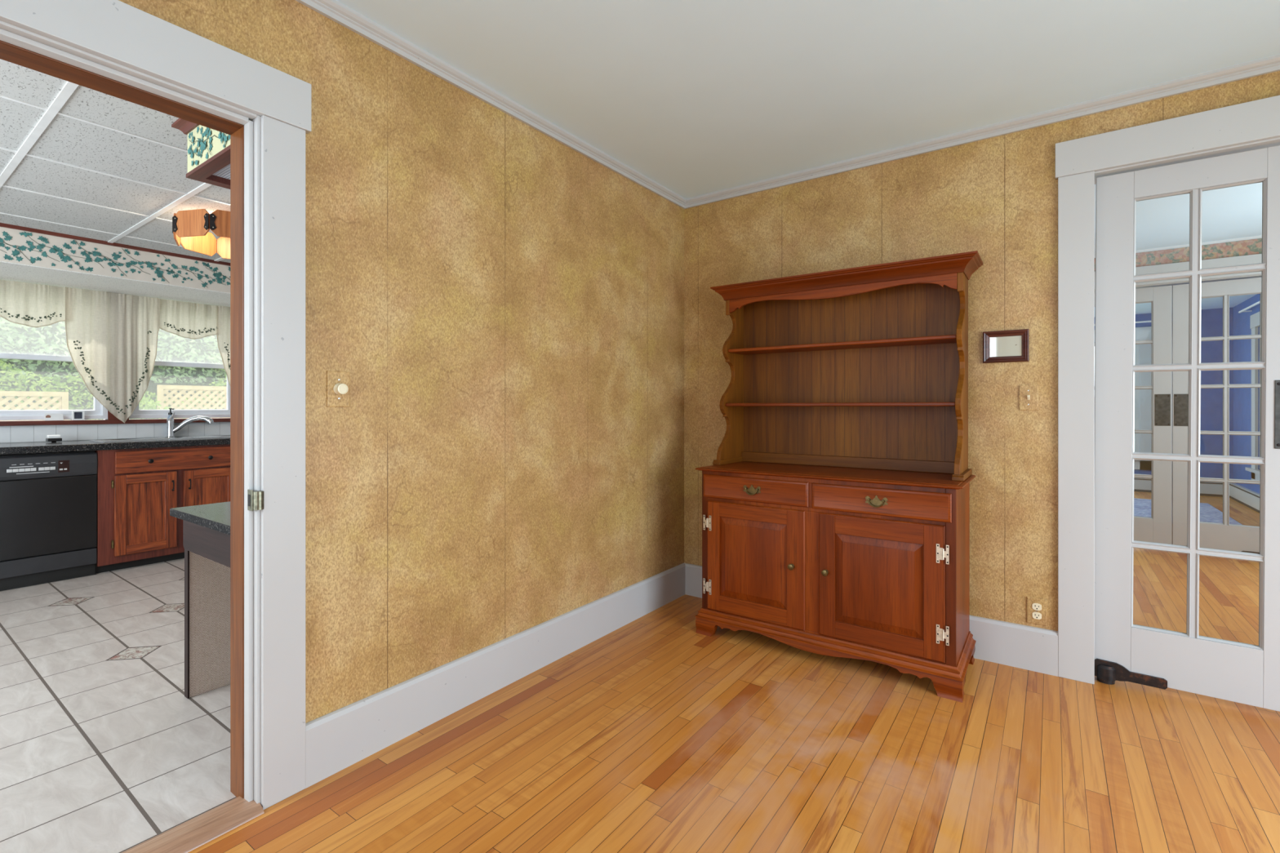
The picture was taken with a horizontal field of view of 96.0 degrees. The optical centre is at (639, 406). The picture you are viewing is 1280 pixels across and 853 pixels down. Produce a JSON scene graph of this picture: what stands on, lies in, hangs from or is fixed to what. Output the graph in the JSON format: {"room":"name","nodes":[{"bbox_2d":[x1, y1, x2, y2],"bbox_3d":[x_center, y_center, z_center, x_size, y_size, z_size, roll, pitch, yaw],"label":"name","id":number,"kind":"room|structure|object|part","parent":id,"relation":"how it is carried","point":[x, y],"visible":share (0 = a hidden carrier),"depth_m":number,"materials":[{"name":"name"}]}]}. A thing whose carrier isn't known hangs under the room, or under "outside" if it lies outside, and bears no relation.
{"room":"dining room","nodes":[
{"label":"dining room","id":0,"kind":"room"},
{"bbox_2d":[0,58,230,262],"bbox_3d":[-2.919,-1.150,2.862,4.090,0.060,5.160,0,0,36],"label":"ceiling","id":1,"kind":"structure","parent":0,"point":[66,140],"depth_m":2.69,"materials":[{"name":"tile"}]},
{"bbox_2d":[0,81,230,261],"bbox_3d":[-2.569,-1.117,2.612,3.230,0.007,4.900,0,0,36],"label":"grid","id":2,"kind":"object","parent":1,"relation":"attached to","point":[68,88],"visible":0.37,"depth_m":2.63,"materials":[{"name":"white metal"}]},
{"bbox_2d":[171,118,230,189],"bbox_3d":[-1.305,-1.016,2.354,0.815,0.207,0.756,0,0,36],"label":"box","id":3,"kind":"object","parent":1,"relation":"attached to","point":[208,148],"visible":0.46,"depth_m":2.22,"materials":[{"name":"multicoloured paper"}]},
{"bbox_3d":[-1.306,-1.102,2.353,0.815,0.034,0.752,0,0,36],"label":"cornice","id":4,"kind":"part","parent":3,"relation":"part of","materials":[{"name":"red wood"}]},
{"bbox_3d":[-1.280,-0.923,2.359,0.779,0.022,0.720,0,0,36],"label":"frame","id":5,"kind":"part","parent":3,"relation":"part of","materials":[{"name":"red wood"}]},
{"bbox_2d":[213,164,230,179],"bbox_3d":[-1.272,-0.937,2.359,0.705,0.006,0.642,0,0,36],"label":"diffuser","id":6,"kind":"object","parent":3,"relation":"attached to","point":[224,173],"depth_m":2.31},
{"bbox_2d":[172,208,230,259],"bbox_3d":[-2.407,-1.029,3.448,0.598,0.182,0.598,0,0,-32],"label":"ceiling lamp","id":7,"kind":"object","parent":1,"relation":"attached to","point":[190,228],"visible":0.41,"depth_m":3.18,"materials":[{"name":"brown wood"}]},
{"bbox_3d":[-2.645,-1.010,3.291,0.010,0.145,0.230,0,0,-33],"label":"wooden plate","id":8,"kind":"part","parent":7,"relation":"part of","materials":[{"name":"brown wood"}]},
{"bbox_3d":[-2.464,-1.010,3.169,0.230,0.145,0.010,0,0,12],"label":"wooden plate","id":9,"kind":"part","parent":7,"relation":"part of","materials":[{"name":"brown wood"}]},
{"bbox_3d":[-2.686,-1.010,3.506,0.010,0.145,0.230,0,0,12],"label":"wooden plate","id":10,"kind":"part","parent":7,"relation":"part of","materials":[{"name":"yellow glass"}]},
{"bbox_3d":[-2.250,-1.010,3.211,0.230,0.145,0.010,0,0,-33],"label":"wooden plate","id":11,"kind":"part","parent":7,"relation":"part of","materials":[{"name":"brown wood"}]},
{"bbox_3d":[-2.564,-1.010,3.686,0.230,0.145,0.010,0,0,-33],"label":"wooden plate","id":12,"kind":"part","parent":7,"relation":"part of","materials":[{"name":"yellow glass"}]},
{"bbox_2d":[0,261,230,306],"bbox_3d":[-4.174,-0.887,3.759,0.724,0.004,4.900,0,0,36],"label":"soffit","id":13,"kind":"structure","parent":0,"point":[9,271],"depth_m":4.17,"materials":[{"name":"white painted plaster"}]},
{"bbox_2d":[0,279,125,422],"bbox_3d":[-4.278,-0.375,4.129,0.065,1.003,0.900,0,0,36],"label":"curtain","id":14,"kind":"object","parent":13,"relation":"hanging from","point":[94,321],"visible":1,"depth_m":4.31,"materials":[{"name":"fabric"}]},
{"bbox_2d":[124,294,230,422],"bbox_3d":[-3.760,-0.378,4.853,0.065,0.999,0.918,0,0,36],"label":"curtain","id":15,"kind":"object","parent":13,"relation":"hanging from","point":[144,316],"visible":0.8,"depth_m":4.63,"materials":[{"name":"fabric"}]},
{"bbox_2d":[0,226,230,293],"bbox_3d":[-4.169,-1.004,3.756,0.735,0.231,4.900,0,0,36],"label":"wallpaper border","id":16,"kind":"structure","parent":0,"point":[16,246],"depth_m":3.91,"materials":[{"name":"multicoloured paper"}]},
{"bbox_2d":[2,417,223,443],"bbox_3d":[-4.487,0.020,4.064,0.140,2.280,5.030,0,0,36],"label":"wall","id":17,"kind":"structure","parent":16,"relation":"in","point":[211,418],"depth_m":4.43,"materials":[{"name":"paint"}]},
{"bbox_2d":[0,280,107,420],"bbox_3d":[-4.379,-0.401,4.173,0.090,0.989,0.770,0,0,36],"label":"window","id":18,"kind":"structure","parent":17,"relation":"attached to","point":[100,411],"depth_m":4.18,"materials":[{"name":"white plastic"}]},
{"bbox_3d":[-4.371,-0.158,4.167,0.028,0.435,0.700,0,0,36],"label":"sash","id":19,"kind":"part","parent":18,"relation":"part of","materials":[{"name":"white plastic"}]},
{"bbox_2d":[107,298,230,419],"bbox_3d":[-3.894,-0.398,4.839,0.102,0.995,0.878,0,0,36],"label":"window","id":20,"kind":"structure","parent":17,"relation":"attached to","point":[137,414],"depth_m":4.86,"materials":[{"name":"white plastic"}]},
{"bbox_3d":[-3.856,-0.158,4.888,0.028,0.435,0.685,0,0,36],"label":"sash","id":21,"kind":"part","parent":20,"relation":"part of","materials":[{"name":"white plastic"}]},
{"bbox_2d":[0,422,230,443],"bbox_3d":[-4.203,0.191,4.333,0.009,0.118,4.000,0,0,36],"label":"backsplash","id":22,"kind":"structure","parent":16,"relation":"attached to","point":[20,433],"depth_m":4.45,"materials":[{"name":"white tile"}]},
{"bbox_2d":[0,417,230,426],"bbox_3d":[-4.252,0.116,4.246,0.070,0.032,3.800,0,0,36],"label":"window sill","id":23,"kind":"structure","parent":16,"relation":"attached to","point":[215,420],"depth_m":4.37,"materials":[{"name":"red wood"}]},
{"bbox_2d":[44,413,63,420],"bbox_3d":[-4.268,0.074,4.198,0.016,0.052,0.097,0,0,36],"label":"photo card","id":24,"kind":"object","parent":23,"relation":"on","point":[55,416],"visible":1,"depth_m":4.20,"materials":[{"name":"white paper"}]},
{"bbox_2d":[71,410,84,420],"bbox_3d":[-4.193,0.064,4.302,0.016,0.072,0.066,0,0,36],"label":"frame","id":25,"kind":"object","parent":23,"relation":"on","point":[76,415],"visible":1,"depth_m":4.30,"materials":[{"name":"white plastic"}]},
{"bbox_2d":[74,412,82,418],"bbox_3d":[-4.194,0.064,4.303,0.004,0.051,0.046,0,0,36],"label":"picture","id":26,"kind":"object","parent":25,"relation":"in","point":[77,415],"depth_m":4.30,"materials":[{"name":"paper"}]},
{"bbox_2d":[167,408,173,418],"bbox_3d":[-3.865,0.131,4.746,0.056,0.242,0.048,0,0,36],"label":"soap bottle","id":27,"kind":"object","parent":23,"relation":"on","point":[170,413],"visible":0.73,"depth_m":4.74,"materials":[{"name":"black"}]},
{"bbox_2d":[0,222,230,266],"bbox_3d":[-3.869,-1.109,3.542,0.015,0.022,4.900,0,0,36],"label":"trim","id":28,"kind":"structure","parent":16,"relation":"attached to","point":[2,224],"depth_m":3.90,"materials":[{"name":"red wood"}]},
{"bbox_2d":[0,558,235,852],"bbox_3d":[-2.820,1.189,2.871,4.199,0.062,5.030,0,0,36],"label":"floor","id":29,"kind":"structure","parent":0,"point":[104,748],"depth_m":2.15,"materials":[{"name":"tile"}]},
{"bbox_2d":[0,450,97,591],"bbox_3d":[-4.121,0.731,3.868,0.564,0.852,0.602,0,0,36],"label":"dishwasher","id":30,"kind":"object","parent":29,"relation":"on","point":[48,501],"visible":1,"depth_m":3.76,"materials":[{"name":"grey plastic"}]},
{"bbox_3d":[-3.916,1.022,3.721,0.028,0.105,0.602,0,0,36],"label":"panel","id":31,"kind":"part","parent":30,"relation":"part of","materials":[{"name":"grey plastic"}]},
{"bbox_3d":[-3.914,0.714,3.720,0.032,0.496,0.602,0,0,36],"label":"door panel","id":32,"kind":"part","parent":30,"relation":"part of","materials":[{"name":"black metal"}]},
{"bbox_3d":[-3.910,0.388,3.717,0.042,0.148,0.602,0,0,36],"label":"control panel","id":33,"kind":"part","parent":30,"relation":"part of","materials":[{"name":"grey plastic"}]},
{"bbox_2d":[93,444,230,573],"bbox_3d":[-3.638,0.728,4.541,0.626,0.858,1.046,0,0,36],"label":"base cabinet","id":34,"kind":"object","parent":29,"relation":"on","point":[137,489],"visible":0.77,"depth_m":4.19,"materials":[{"name":"red wood"}]},
{"bbox_2d":[0,435,230,454],"bbox_3d":[-4.090,0.275,3.945,0.625,0.046,3.900,0,0,36],"label":"countertop","id":35,"kind":"structure","parent":34,"relation":"on","point":[11,448],"depth_m":3.99,"materials":[{"name":"black stone"}]},
{"bbox_2d":[45,435,62,442],"bbox_3d":[-4.182,0.227,4.112,0.060,0.050,0.075,0,0,36],"label":"sponge caddy","id":36,"kind":"object","parent":35,"relation":"on","point":[53,438],"visible":1,"depth_m":4.09,"materials":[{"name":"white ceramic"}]},
{"bbox_2d":[45,438,62,442],"bbox_3d":[-4.182,0.238,4.112,0.060,0.028,0.075,0,0,36],"label":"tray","id":37,"kind":"object","parent":36,"relation":"on","point":[53,440],"depth_m":4.09,"materials":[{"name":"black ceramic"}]},
{"bbox_2d":[89,435,230,442],"bbox_3d":[-3.673,0.327,4.489,0.404,0.162,0.834,0,0,36],"label":"sink","id":38,"kind":"object","parent":35,"relation":"in","point":[202,437],"visible":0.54,"depth_m":4.48,"materials":[{"name":"metal"}]},
{"bbox_2d":[164,412,213,437],"bbox_3d":[-3.704,0.146,4.739,0.332,0.208,0.068,0,0,-18],"label":"faucet","id":39,"kind":"object","parent":35,"relation":"on","point":[171,429],"visible":0.98,"depth_m":4.72,"materials":[{"name":"metal"}]},
{"bbox_3d":[-3.692,0.145,4.756,0.300,0.146,0.046,0,0,-17],"label":"spout","id":40,"kind":"part","parent":39,"relation":"part of","materials":[{"name":"metal"}]},
{"bbox_3d":[-3.566,0.763,4.166,0.019,0.563,0.352,0,0,36],"label":"door","id":41,"kind":"part","parent":34,"relation":"part of","materials":[{"name":"red wood"}]},
{"bbox_3d":[-3.568,0.763,4.167,0.004,0.443,0.232,0,0,36],"label":"panel","id":42,"kind":"part","parent":34,"relation":"part of","materials":[{"name":"red wood"}]},
{"bbox_3d":[-3.408,0.393,4.387,0.019,0.155,0.888,0,0,36],"label":"drawer","id":43,"kind":"part","parent":34,"relation":"part of","materials":[{"name":"red wood"}]},
{"bbox_3d":[-3.462,0.585,4.277,0.025,0.080,0.014,0,0,36],"label":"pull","id":44,"kind":"part","parent":34,"relation":"part of","materials":[{"name":"black metal"}]},
{"bbox_3d":[-3.336,0.763,4.489,0.019,0.563,0.358,0,0,36],"label":"door","id":45,"kind":"part","parent":34,"relation":"part of","materials":[{"name":"red wood"}]},
{"bbox_3d":[-3.337,0.763,4.490,0.004,0.443,0.238,0,0,36],"label":"panel","id":46,"kind":"part","parent":34,"relation":"part of","materials":[{"name":"red wood"}]},
{"bbox_2d":[121,795,264,852],"bbox_3d":[-1.385,1.150,1.312,0.123,0.020,0.904,0,0,36],"label":"threshold","id":47,"kind":"object","parent":29,"relation":"on","point":[205,828],"visible":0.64,"depth_m":1.56,"materials":[{"name":"wood"}]},
{"bbox_2d":[169,501,230,698],"bbox_3d":[-1.334,0.780,2.494,0.629,0.754,0.954,0,0,36],"label":"kitchen peninsula","id":48,"kind":"object","parent":29,"relation":"on","point":[206,527],"visible":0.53,"depth_m":2.31,"materials":[{"name":"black stone"}]},
{"bbox_2d":[171,501,230,526],"bbox_3d":[-1.334,0.418,2.495,0.625,0.030,0.952,0,0,36],"label":"countertop","id":49,"kind":"structure","parent":48,"relation":"on","point":[219,513],"depth_m":2.22,"materials":[{"name":"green stone"}]},
{"bbox_3d":[-1.541,0.795,2.656,0.020,0.724,0.892,0,0,36],"label":"leg panel","id":50,"kind":"part","parent":48,"relation":"part of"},
{"bbox_2d":[119,0,684,723],"bbox_3d":[-1.144,-0.058,1.716,0.130,2.436,4.700,0,0,36],"label":"wall","id":51,"kind":"structure","parent":0,"point":[502,305],"depth_m":2.22,"materials":[{"name":"paper"}]},
{"bbox_2d":[0,0,311,809],"bbox_3d":[-1.416,0.087,1.331,0.176,2.145,1.178,0,0,36],"label":"door frame","id":52,"kind":"structure","parent":51,"relation":"attached to","point":[116,31],"depth_m":1.67,"materials":[{"name":"white paint"}]},
{"bbox_2d":[247,489,263,511],"bbox_3d":[-1.105,0.268,1.653,0.050,0.060,0.027,0,0,-5],"label":"strike plate","id":53,"kind":"object","parent":52,"relation":"attached to","point":[255,499],"visible":1,"depth_m":1.65,"materials":[{"name":"metal"}]},
{"bbox_3d":[-1.117,0.268,1.653,0.034,0.060,0.003,0,0,36],"label":"plate","id":54,"kind":"part","parent":53,"relation":"part of","materials":[{"name":"metal"}]},
{"bbox_2d":[326,370,350,406],"bbox_3d":[-0.956,-0.057,1.840,0.032,0.114,0.072,0,0,36],"label":"dimmer switch","id":55,"kind":"object","parent":51,"relation":"attached to","point":[338,383],"visible":1,"depth_m":1.84,"materials":[{"name":"plastic"}]},
{"bbox_3d":[-0.953,-0.057,1.838,0.026,0.037,0.037,0,0,36],"label":"knob","id":56,"kind":"part","parent":55,"relation":"part of","materials":[{"name":"beige plastic"}]},
{"bbox_2d":[295,0,686,208],"bbox_3d":[-1.077,-1.254,1.667,0.036,0.045,4.700,0,0,36],"label":"crown molding","id":57,"kind":"structure","parent":51,"relation":"attached to","point":[333,10],"depth_m":2.24,"materials":[{"name":"white paint"}]},
{"bbox_2d":[305,563,684,788],"bbox_3d":[-0.370,1.065,2.670,0.019,0.189,2.247,0,0,36],"label":"baseboard","id":58,"kind":"structure","parent":51,"relation":"attached to","point":[340,739],"depth_m":2.22,"materials":[{"name":"white paint"}]},
{"bbox_2d":[188,491,1279,852],"bbox_3d":[2.769,1.190,3.466,4.200,0.060,12.100,0,0,36],"label":"boards","id":59,"kind":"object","parent":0,"point":[655,734],"depth_m":1.87,"materials":[{"name":"brown wood"}]},
{"bbox_2d":[694,250,983,702],"bbox_3d":[0.908,0.253,2.794,1.264,1.814,0.497,0,0,36],"label":"hutch","id":60,"kind":"object","parent":59,"relation":"on","point":[836,491],"visible":1,"depth_m":2.73,"materials":[{"name":"brown wood"}]},
{"bbox_3d":[0.496,0.297,3.191,0.044,0.026,0.312,0,0,36],"label":"foot rail","id":61,"kind":"part","parent":60,"relation":"part of","materials":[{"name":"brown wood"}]},
{"bbox_3d":[0.504,-0.181,3.193,0.022,0.938,0.298,0,0,36],"label":"panel","id":62,"kind":"part","parent":60,"relation":"part of","materials":[{"name":"brown wood"}]},
{"bbox_3d":[0.537,0.409,2.780,0.070,0.035,0.018,0,0,36],"label":"bail handle","id":63,"kind":"part","parent":60,"relation":"part of","materials":[{"name":"gold metal"}]},
{"bbox_3d":[0.541,0.402,2.787,0.090,0.051,0.002,0,0,36],"label":"pull plate","id":64,"kind":"part","parent":60,"relation":"part of","materials":[{"name":"gold metal"}]},
{"bbox_3d":[0.546,0.748,2.797,0.358,0.402,0.023,0,0,36],"label":"raised panel","id":65,"kind":"part","parent":60,"relation":"part of","materials":[{"name":"brown wood"}]},
{"bbox_3d":[0.550,0.752,2.791,0.496,0.539,0.017,0,0,36],"label":"door","id":66,"kind":"part","parent":60,"relation":"part of","materials":[{"name":"brown wood"}]},
{"bbox_3d":[0.548,0.403,2.794,0.547,0.115,0.018,0,0,36],"label":"drawer","id":67,"kind":"part","parent":60,"relation":"part of","materials":[{"name":"brown wood"}]},
{"bbox_3d":[0.697,0.738,2.658,0.029,0.029,0.029,0,0,36],"label":"knob","id":68,"kind":"part","parent":60,"relation":"part of","materials":[{"name":"gold metal"}]},
{"bbox_3d":[0.824,0.739,2.567,0.029,0.029,0.029,0,0,36],"label":"knob","id":69,"kind":"part","parent":60,"relation":"part of","materials":[{"name":"gold metal"}]},
{"bbox_3d":[0.794,0.701,2.635,1.153,0.748,0.020,0,0,36],"label":"frame","id":70,"kind":"part","parent":60,"relation":"part of","materials":[{"name":"brown wood"}]},
{"bbox_3d":[0.911,1.055,2.799,1.206,0.042,0.476,0,0,36],"label":"moulding","id":71,"kind":"part","parent":60,"relation":"part of","materials":[{"name":"brown wood"}]},
{"bbox_2d":[695,461,976,489],"bbox_3d":[0.912,0.319,2.801,1.205,0.017,0.481,0,0,36],"label":"countertop","id":72,"kind":"structure","parent":60,"relation":"on","point":[923,479],"depth_m":2.67,"materials":[{"name":"brown wood"}]},
{"bbox_2d":[725,402,955,406],"bbox_3d":[0.973,-0.011,2.885,1.100,0.017,0.230,0,0,36],"label":"shelf","id":73,"kind":"object","parent":60,"relation":"attached to","point":[727,404],"depth_m":2.75,"materials":[{"name":"brown wood"}]},
{"bbox_2d":[728,334,956,355],"bbox_3d":[0.982,-0.305,2.898,1.100,0.017,0.198,0,0,36],"label":"shelf","id":74,"kind":"object","parent":60,"relation":"attached to","point":[949,340],"depth_m":2.85,"materials":[{"name":"brown wood"}]},
{"bbox_3d":[0.973,-0.619,2.884,1.264,0.070,0.256,0,0,36],"label":"crown moulding","id":75,"kind":"part","parent":60,"relation":"part of","materials":[{"name":"brown wood"}]},
{"bbox_3d":[1.032,0.282,2.968,1.100,0.054,0.026,0,0,36],"label":"rail","id":76,"kind":"part","parent":60,"relation":"part of","materials":[{"name":"brown wood"}]},
{"bbox_3d":[1.044,-0.170,2.983,1.100,0.940,0.012,0,0,36],"label":"panel","id":77,"kind":"part","parent":60,"relation":"part of","materials":[{"name":"brown wood"}]},
{"bbox_3d":[1.007,0.403,2.454,0.090,0.051,0.002,0,0,36],"label":"pull plate","id":78,"kind":"part","parent":60,"relation":"part of","materials":[{"name":"gold metal"}]},
{"bbox_3d":[1.002,0.410,2.447,0.070,0.035,0.018,0,0,36],"label":"bail handle","id":79,"kind":"part","parent":60,"relation":"part of","materials":[{"name":"gold metal"}]},
{"bbox_3d":[1.017,0.756,2.461,0.362,0.395,0.023,0,0,36],"label":"raised panel","id":80,"kind":"part","parent":60,"relation":"part of","materials":[{"name":"brown wood"}]},
{"bbox_3d":[1.016,0.752,2.458,0.497,0.539,0.017,0,0,36],"label":"door","id":81,"kind":"part","parent":60,"relation":"part of","materials":[{"name":"brown wood"}]},
{"bbox_3d":[1.013,0.404,2.461,0.564,0.116,0.018,0,0,36],"label":"drawer","id":82,"kind":"part","parent":60,"relation":"part of","materials":[{"name":"brown wood"}]},
{"bbox_3d":[1.417,-0.181,2.541,0.022,0.938,0.298,0,0,36],"label":"panel","id":83,"kind":"part","parent":60,"relation":"part of","materials":[{"name":"brown wood"}]},
{"bbox_3d":[1.417,0.297,2.532,0.044,0.026,0.312,0,0,36],"label":"foot rail","id":84,"kind":"part","parent":60,"relation":"part of","materials":[{"name":"brown wood"}]},
{"bbox_2d":[1133,497,1241,524],"bbox_3d":[5.360,1.153,6.770,2.170,0.011,1.850,0,0,36],"label":"rug","id":85,"kind":"object","parent":59,"relation":"on","point":[1142,507],"visible":0.12,"depth_m":6.28,"materials":[{"name":"blue fabric"}]},
{"bbox_2d":[1133,478,1259,512],"bbox_3d":[4.891,1.071,6.829,3.740,0.178,4.040,0,0,36],"label":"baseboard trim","id":86,"kind":"structure","parent":59,"relation":"on","point":[1135,490],"depth_m":7.42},
{"bbox_2d":[336,0,1279,314],"bbox_3d":[2.760,-1.326,3.453,4.460,0.100,12.330,0,0,36],"label":"ceiling","id":87,"kind":"structure","parent":0,"point":[696,98],"depth_m":2.16,"materials":[{"name":"paint"}]},
{"bbox_2d":[684,71,1279,631],"bbox_3d":[1.969,-0.058,2.458,4.330,2.436,0.130,0,0,36],"label":"wall","id":88,"kind":"structure","parent":0,"point":[997,197],"depth_m":2.67,"materials":[{"name":"paper"}]},
{"bbox_2d":[684,563,1057,676],"bbox_3d":[1.036,1.065,3.034,1.884,0.189,0.019,0,0,36],"label":"baseboard","id":89,"kind":"structure","parent":88,"relation":"attached to","point":[1030,648],"depth_m":2.58,"materials":[{"name":"white paint"}]},
{"bbox_2d":[684,54,1279,208],"bbox_3d":[1.973,-1.254,2.353,4.200,0.045,0.036,0,0,36],"label":"crown molding","id":90,"kind":"structure","parent":88,"relation":"attached to","point":[1272,64],"depth_m":2.55,"materials":[{"name":"white paint"}]},
{"bbox_2d":[982,328,1029,363],"bbox_3d":[1.647,-0.273,2.597,0.175,0.143,0.018,0,0,36],"label":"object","id":91,"kind":"object","parent":88,"relation":"attached to","point":[1011,345],"visible":1,"depth_m":2.59,"materials":[{"name":"wood"}]},
{"bbox_2d":[990,335,1021,356],"bbox_3d":[1.649,-0.273,2.600,0.125,0.093,0.003,0,0,36],"label":"mirror glass","id":92,"kind":"object","parent":91,"relation":"attached to","point":[1000,345],"depth_m":2.60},
{"bbox_2d":[1019,385,1038,410],"bbox_3d":[1.717,-0.041,2.547,0.070,0.111,0.019,0,0,36],"label":"light switch","id":93,"kind":"object","parent":88,"relation":"attached to","point":[1028,394],"visible":1,"depth_m":2.55,"materials":[{"name":"plastic"}]},
{"bbox_2d":[1026,596,1047,626],"bbox_3d":[1.744,0.898,2.533,0.072,0.114,0.009,0,0,36],"label":"wall outlet","id":94,"kind":"object","parent":88,"relation":"attached to","point":[1037,608],"visible":1,"depth_m":2.53,"materials":[{"name":"plastic"}]},
{"bbox_2d":[1031,612,1041,619],"bbox_3d":[1.743,0.917,2.531,0.034,0.030,0.003,0,0,36],"label":"socket","id":95,"kind":"object","parent":94,"relation":"attached to","point":[1035,615],"depth_m":2.53,"materials":[{"name":"beige plastic"}]},
{"bbox_2d":[1031,603,1041,610],"bbox_3d":[1.743,0.878,2.531,0.034,0.030,0.003,0,0,36],"label":"socket","id":96,"kind":"object","parent":94,"relation":"attached to","point":[1035,606],"depth_m":2.53,"materials":[{"name":"beige plastic"}]},
{"bbox_2d":[1055,94,1279,684],"bbox_3d":[2.453,0.013,2.108,1.516,2.293,0.176,0,0,36],"label":"door frame","id":97,"kind":"structure","parent":88,"relation":"attached to","point":[1077,160],"depth_m":2.42,"materials":[{"name":"white paint"}]},
{"bbox_2d":[1094,145,1279,711],"bbox_3d":[2.189,0.097,2.278,0.618,2.130,0.098,0,0,36],"label":"door","id":98,"kind":"structure","parent":88,"relation":"in","point":[1245,673],"depth_m":2.29,"materials":[{"name":"white paint"}]},
{"bbox_3d":[2.390,0.028,2.109,0.094,0.254,0.004,0,0,36],"label":"push plate","id":99,"kind":"part","parent":98,"relation":"part of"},
{"bbox_2d":[1094,235,1262,257],"bbox_3d":[3.772,-0.058,4.980,4.330,2.436,0.130,0,0,36],"label":"wall","id":100,"kind":"structure","parent":0,"point":[1254,237],"depth_m":4.46,"materials":[{"name":"paint"}]},
{"bbox_2d":[1094,285,1171,544],"bbox_3d":[4.007,0.077,4.793,0.610,2.094,0.053,0,0,36],"label":"door","id":101,"kind":"structure","parent":100,"relation":"in","point":[1157,528],"depth_m":4.64,"materials":[{"name":"white paint"}]},
{"bbox_3d":[4.198,0.025,4.630,0.094,0.254,0.004,0,0,36],"label":"push plate","id":102,"kind":"part","parent":101,"relation":"part of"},
{"bbox_2d":[1094,238,1262,271],"bbox_3d":[3.786,-1.197,4.887,4.200,0.114,0.005,0,0,36],"label":"wallpaper border","id":103,"kind":"object","parent":100,"relation":"attached to","point":[1251,246],"depth_m":4.46,"materials":[{"name":"paper"}]},
{"bbox_2d":[1094,253,1262,292],"bbox_3d":[4.263,0.012,4.618,1.510,2.296,0.166,0,0,36],"label":"door frame","id":104,"kind":"structure","parent":100,"relation":"attached to","point":[1257,258],"depth_m":4.45,"materials":[{"name":"white paint"}]},
{"bbox_2d":[1172,277,1261,553],"bbox_3d":[4.510,0.095,4.433,0.617,2.130,0.100,0,0,36],"label":"door","id":105,"kind":"structure","parent":100,"relation":"in","point":[1224,535],"depth_m":4.48,"materials":[{"name":"white paint"}]},
{"bbox_3d":[4.291,0.025,4.563,0.094,0.254,0.004,0,0,36],"label":"push plate","id":106,"kind":"part","parent":105,"relation":"part of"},
{"bbox_2d":[1133,306,1233,479],"bbox_3d":[6.289,-0.058,8.386,4.200,2.436,0.100,0,0,36],"label":"wall","id":107,"kind":"structure","parent":0,"point":[1211,319],"depth_m":7.50,"materials":[{"name":"paint"}]},
{"bbox_2d":[1133,326,1151,470],"bbox_3d":[6.520,-0.115,8.160,1.140,1.950,0.140,0,0,36],"label":"window","id":108,"kind":"structure","parent":107,"relation":"in","point":[1142,352],"depth_m":7.88,"materials":[{"name":"glass"}]},
{"bbox_2d":[1135,320,1151,323],"bbox_3d":[6.456,-1.155,8.149,1.350,0.024,0.112,0,0,36],"label":"curtain rod","id":109,"kind":"object","parent":107,"relation":"attached to","point":[1139,322],"visible":0.02,"depth_m":7.82,"materials":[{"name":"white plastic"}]},
{"bbox_2d":[1133,477,1230,494],"bbox_3d":[6.062,1.050,8.456,3.750,0.160,0.050,0,0,36],"label":"baseboard","id":110,"kind":"structure","parent":107,"relation":"attached to","point":[1205,488],"depth_m":7.51,"materials":[{"name":"white paint"}]},
{"bbox_2d":[1233,293,1259,493],"bbox_3d":[6.444,-0.058,5.681,0.100,2.436,4.120,0,0,36],"label":"wall","id":111,"kind":"structure","parent":0,"point":[1242,348],"depth_m":6.98,"materials":[{"name":"paint"}]},
{"bbox_2d":[1229,483,1259,510],"bbox_3d":[6.368,1.050,5.705,0.050,0.160,4.070,0,0,36],"label":"baseboard","id":112,"kind":"structure","parent":111,"relation":"attached to","point":[1248,499],"depth_m":6.77,"materials":[{"name":"white paint"}]},
{"bbox_2d":[1238,301,1259,313],"bbox_3d":[6.561,-1.115,6.010,0.112,0.024,1.850,0,0,36],"label":"curtain rod","id":113,"kind":"object","parent":111,"relation":"attached to","point":[1258,302],"visible":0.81,"depth_m":6.48,"materials":[{"name":"white plastic"}]},
{"bbox_2d":[1244,311,1259,484],"bbox_3d":[6.638,-0.095,6.022,0.120,1.910,1.680,0,0,36],"label":"window","id":114,"kind":"structure","parent":111,"relation":"in","point":[1254,318],"depth_m":6.50,"materials":[{"name":"white paint"}]},
{"label":"outside","id":115,"kind":"structure","parent":0,"visible":0},
{"bbox_3d":[-8.529,1.610,8.657,11.780,0.100,16.000,0,0,36],"label":"garden","id":116,"kind":"object","parent":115,"visible":0},
{"bbox_2d":[0,391,68,421],"bbox_3d":[-6.650,0.700,5.457,0.040,1.720,1.780,0,0,36],"label":"lattice panel","id":117,"kind":"object","parent":116,"relation":"on","point":[62,397],"visible":0.2,"depth_m":5.97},
{"bbox_2d":[0,316,226,384],"bbox_3d":[-9.069,-1.148,9.045,1.552,3.921,12.113,0,0,36],"label":"foliage","id":118,"kind":"object","parent":116,"relation":"on","point":[15,338],"visible":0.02,"depth_m":9.44,"materials":[{"name":"green plant"}]},
{"bbox_2d":[0,360,226,420],"bbox_3d":[-6.271,0.514,7.043,1.033,2.152,7.062,0,0,36],"label":"hedge","id":119,"kind":"object","parent":116,"relation":"on","point":[80,397],"visible":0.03,"depth_m":6.63,"materials":[{"name":"green plant"}]},
{"bbox_2d":[89,394,185,419],"bbox_3d":[-5.578,0.706,6.441,0.653,1.749,0.786,0,0,36],"label":"shrub","id":120,"kind":"object","parent":116,"relation":"on","point":[151,405],"visible":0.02,"depth_m":6.49,"materials":[{"name":"green plant"}]},
{"bbox_2d":[156,384,230,418],"bbox_3d":[-5.353,0.650,7.271,0.040,1.820,1.160,0,0,36],"label":"lattice panel","id":121,"kind":"object","parent":116,"relation":"on","point":[161,389],"visible":0.15,"depth_m":7.06,"materials":[{"name":"wood"}]}
]}

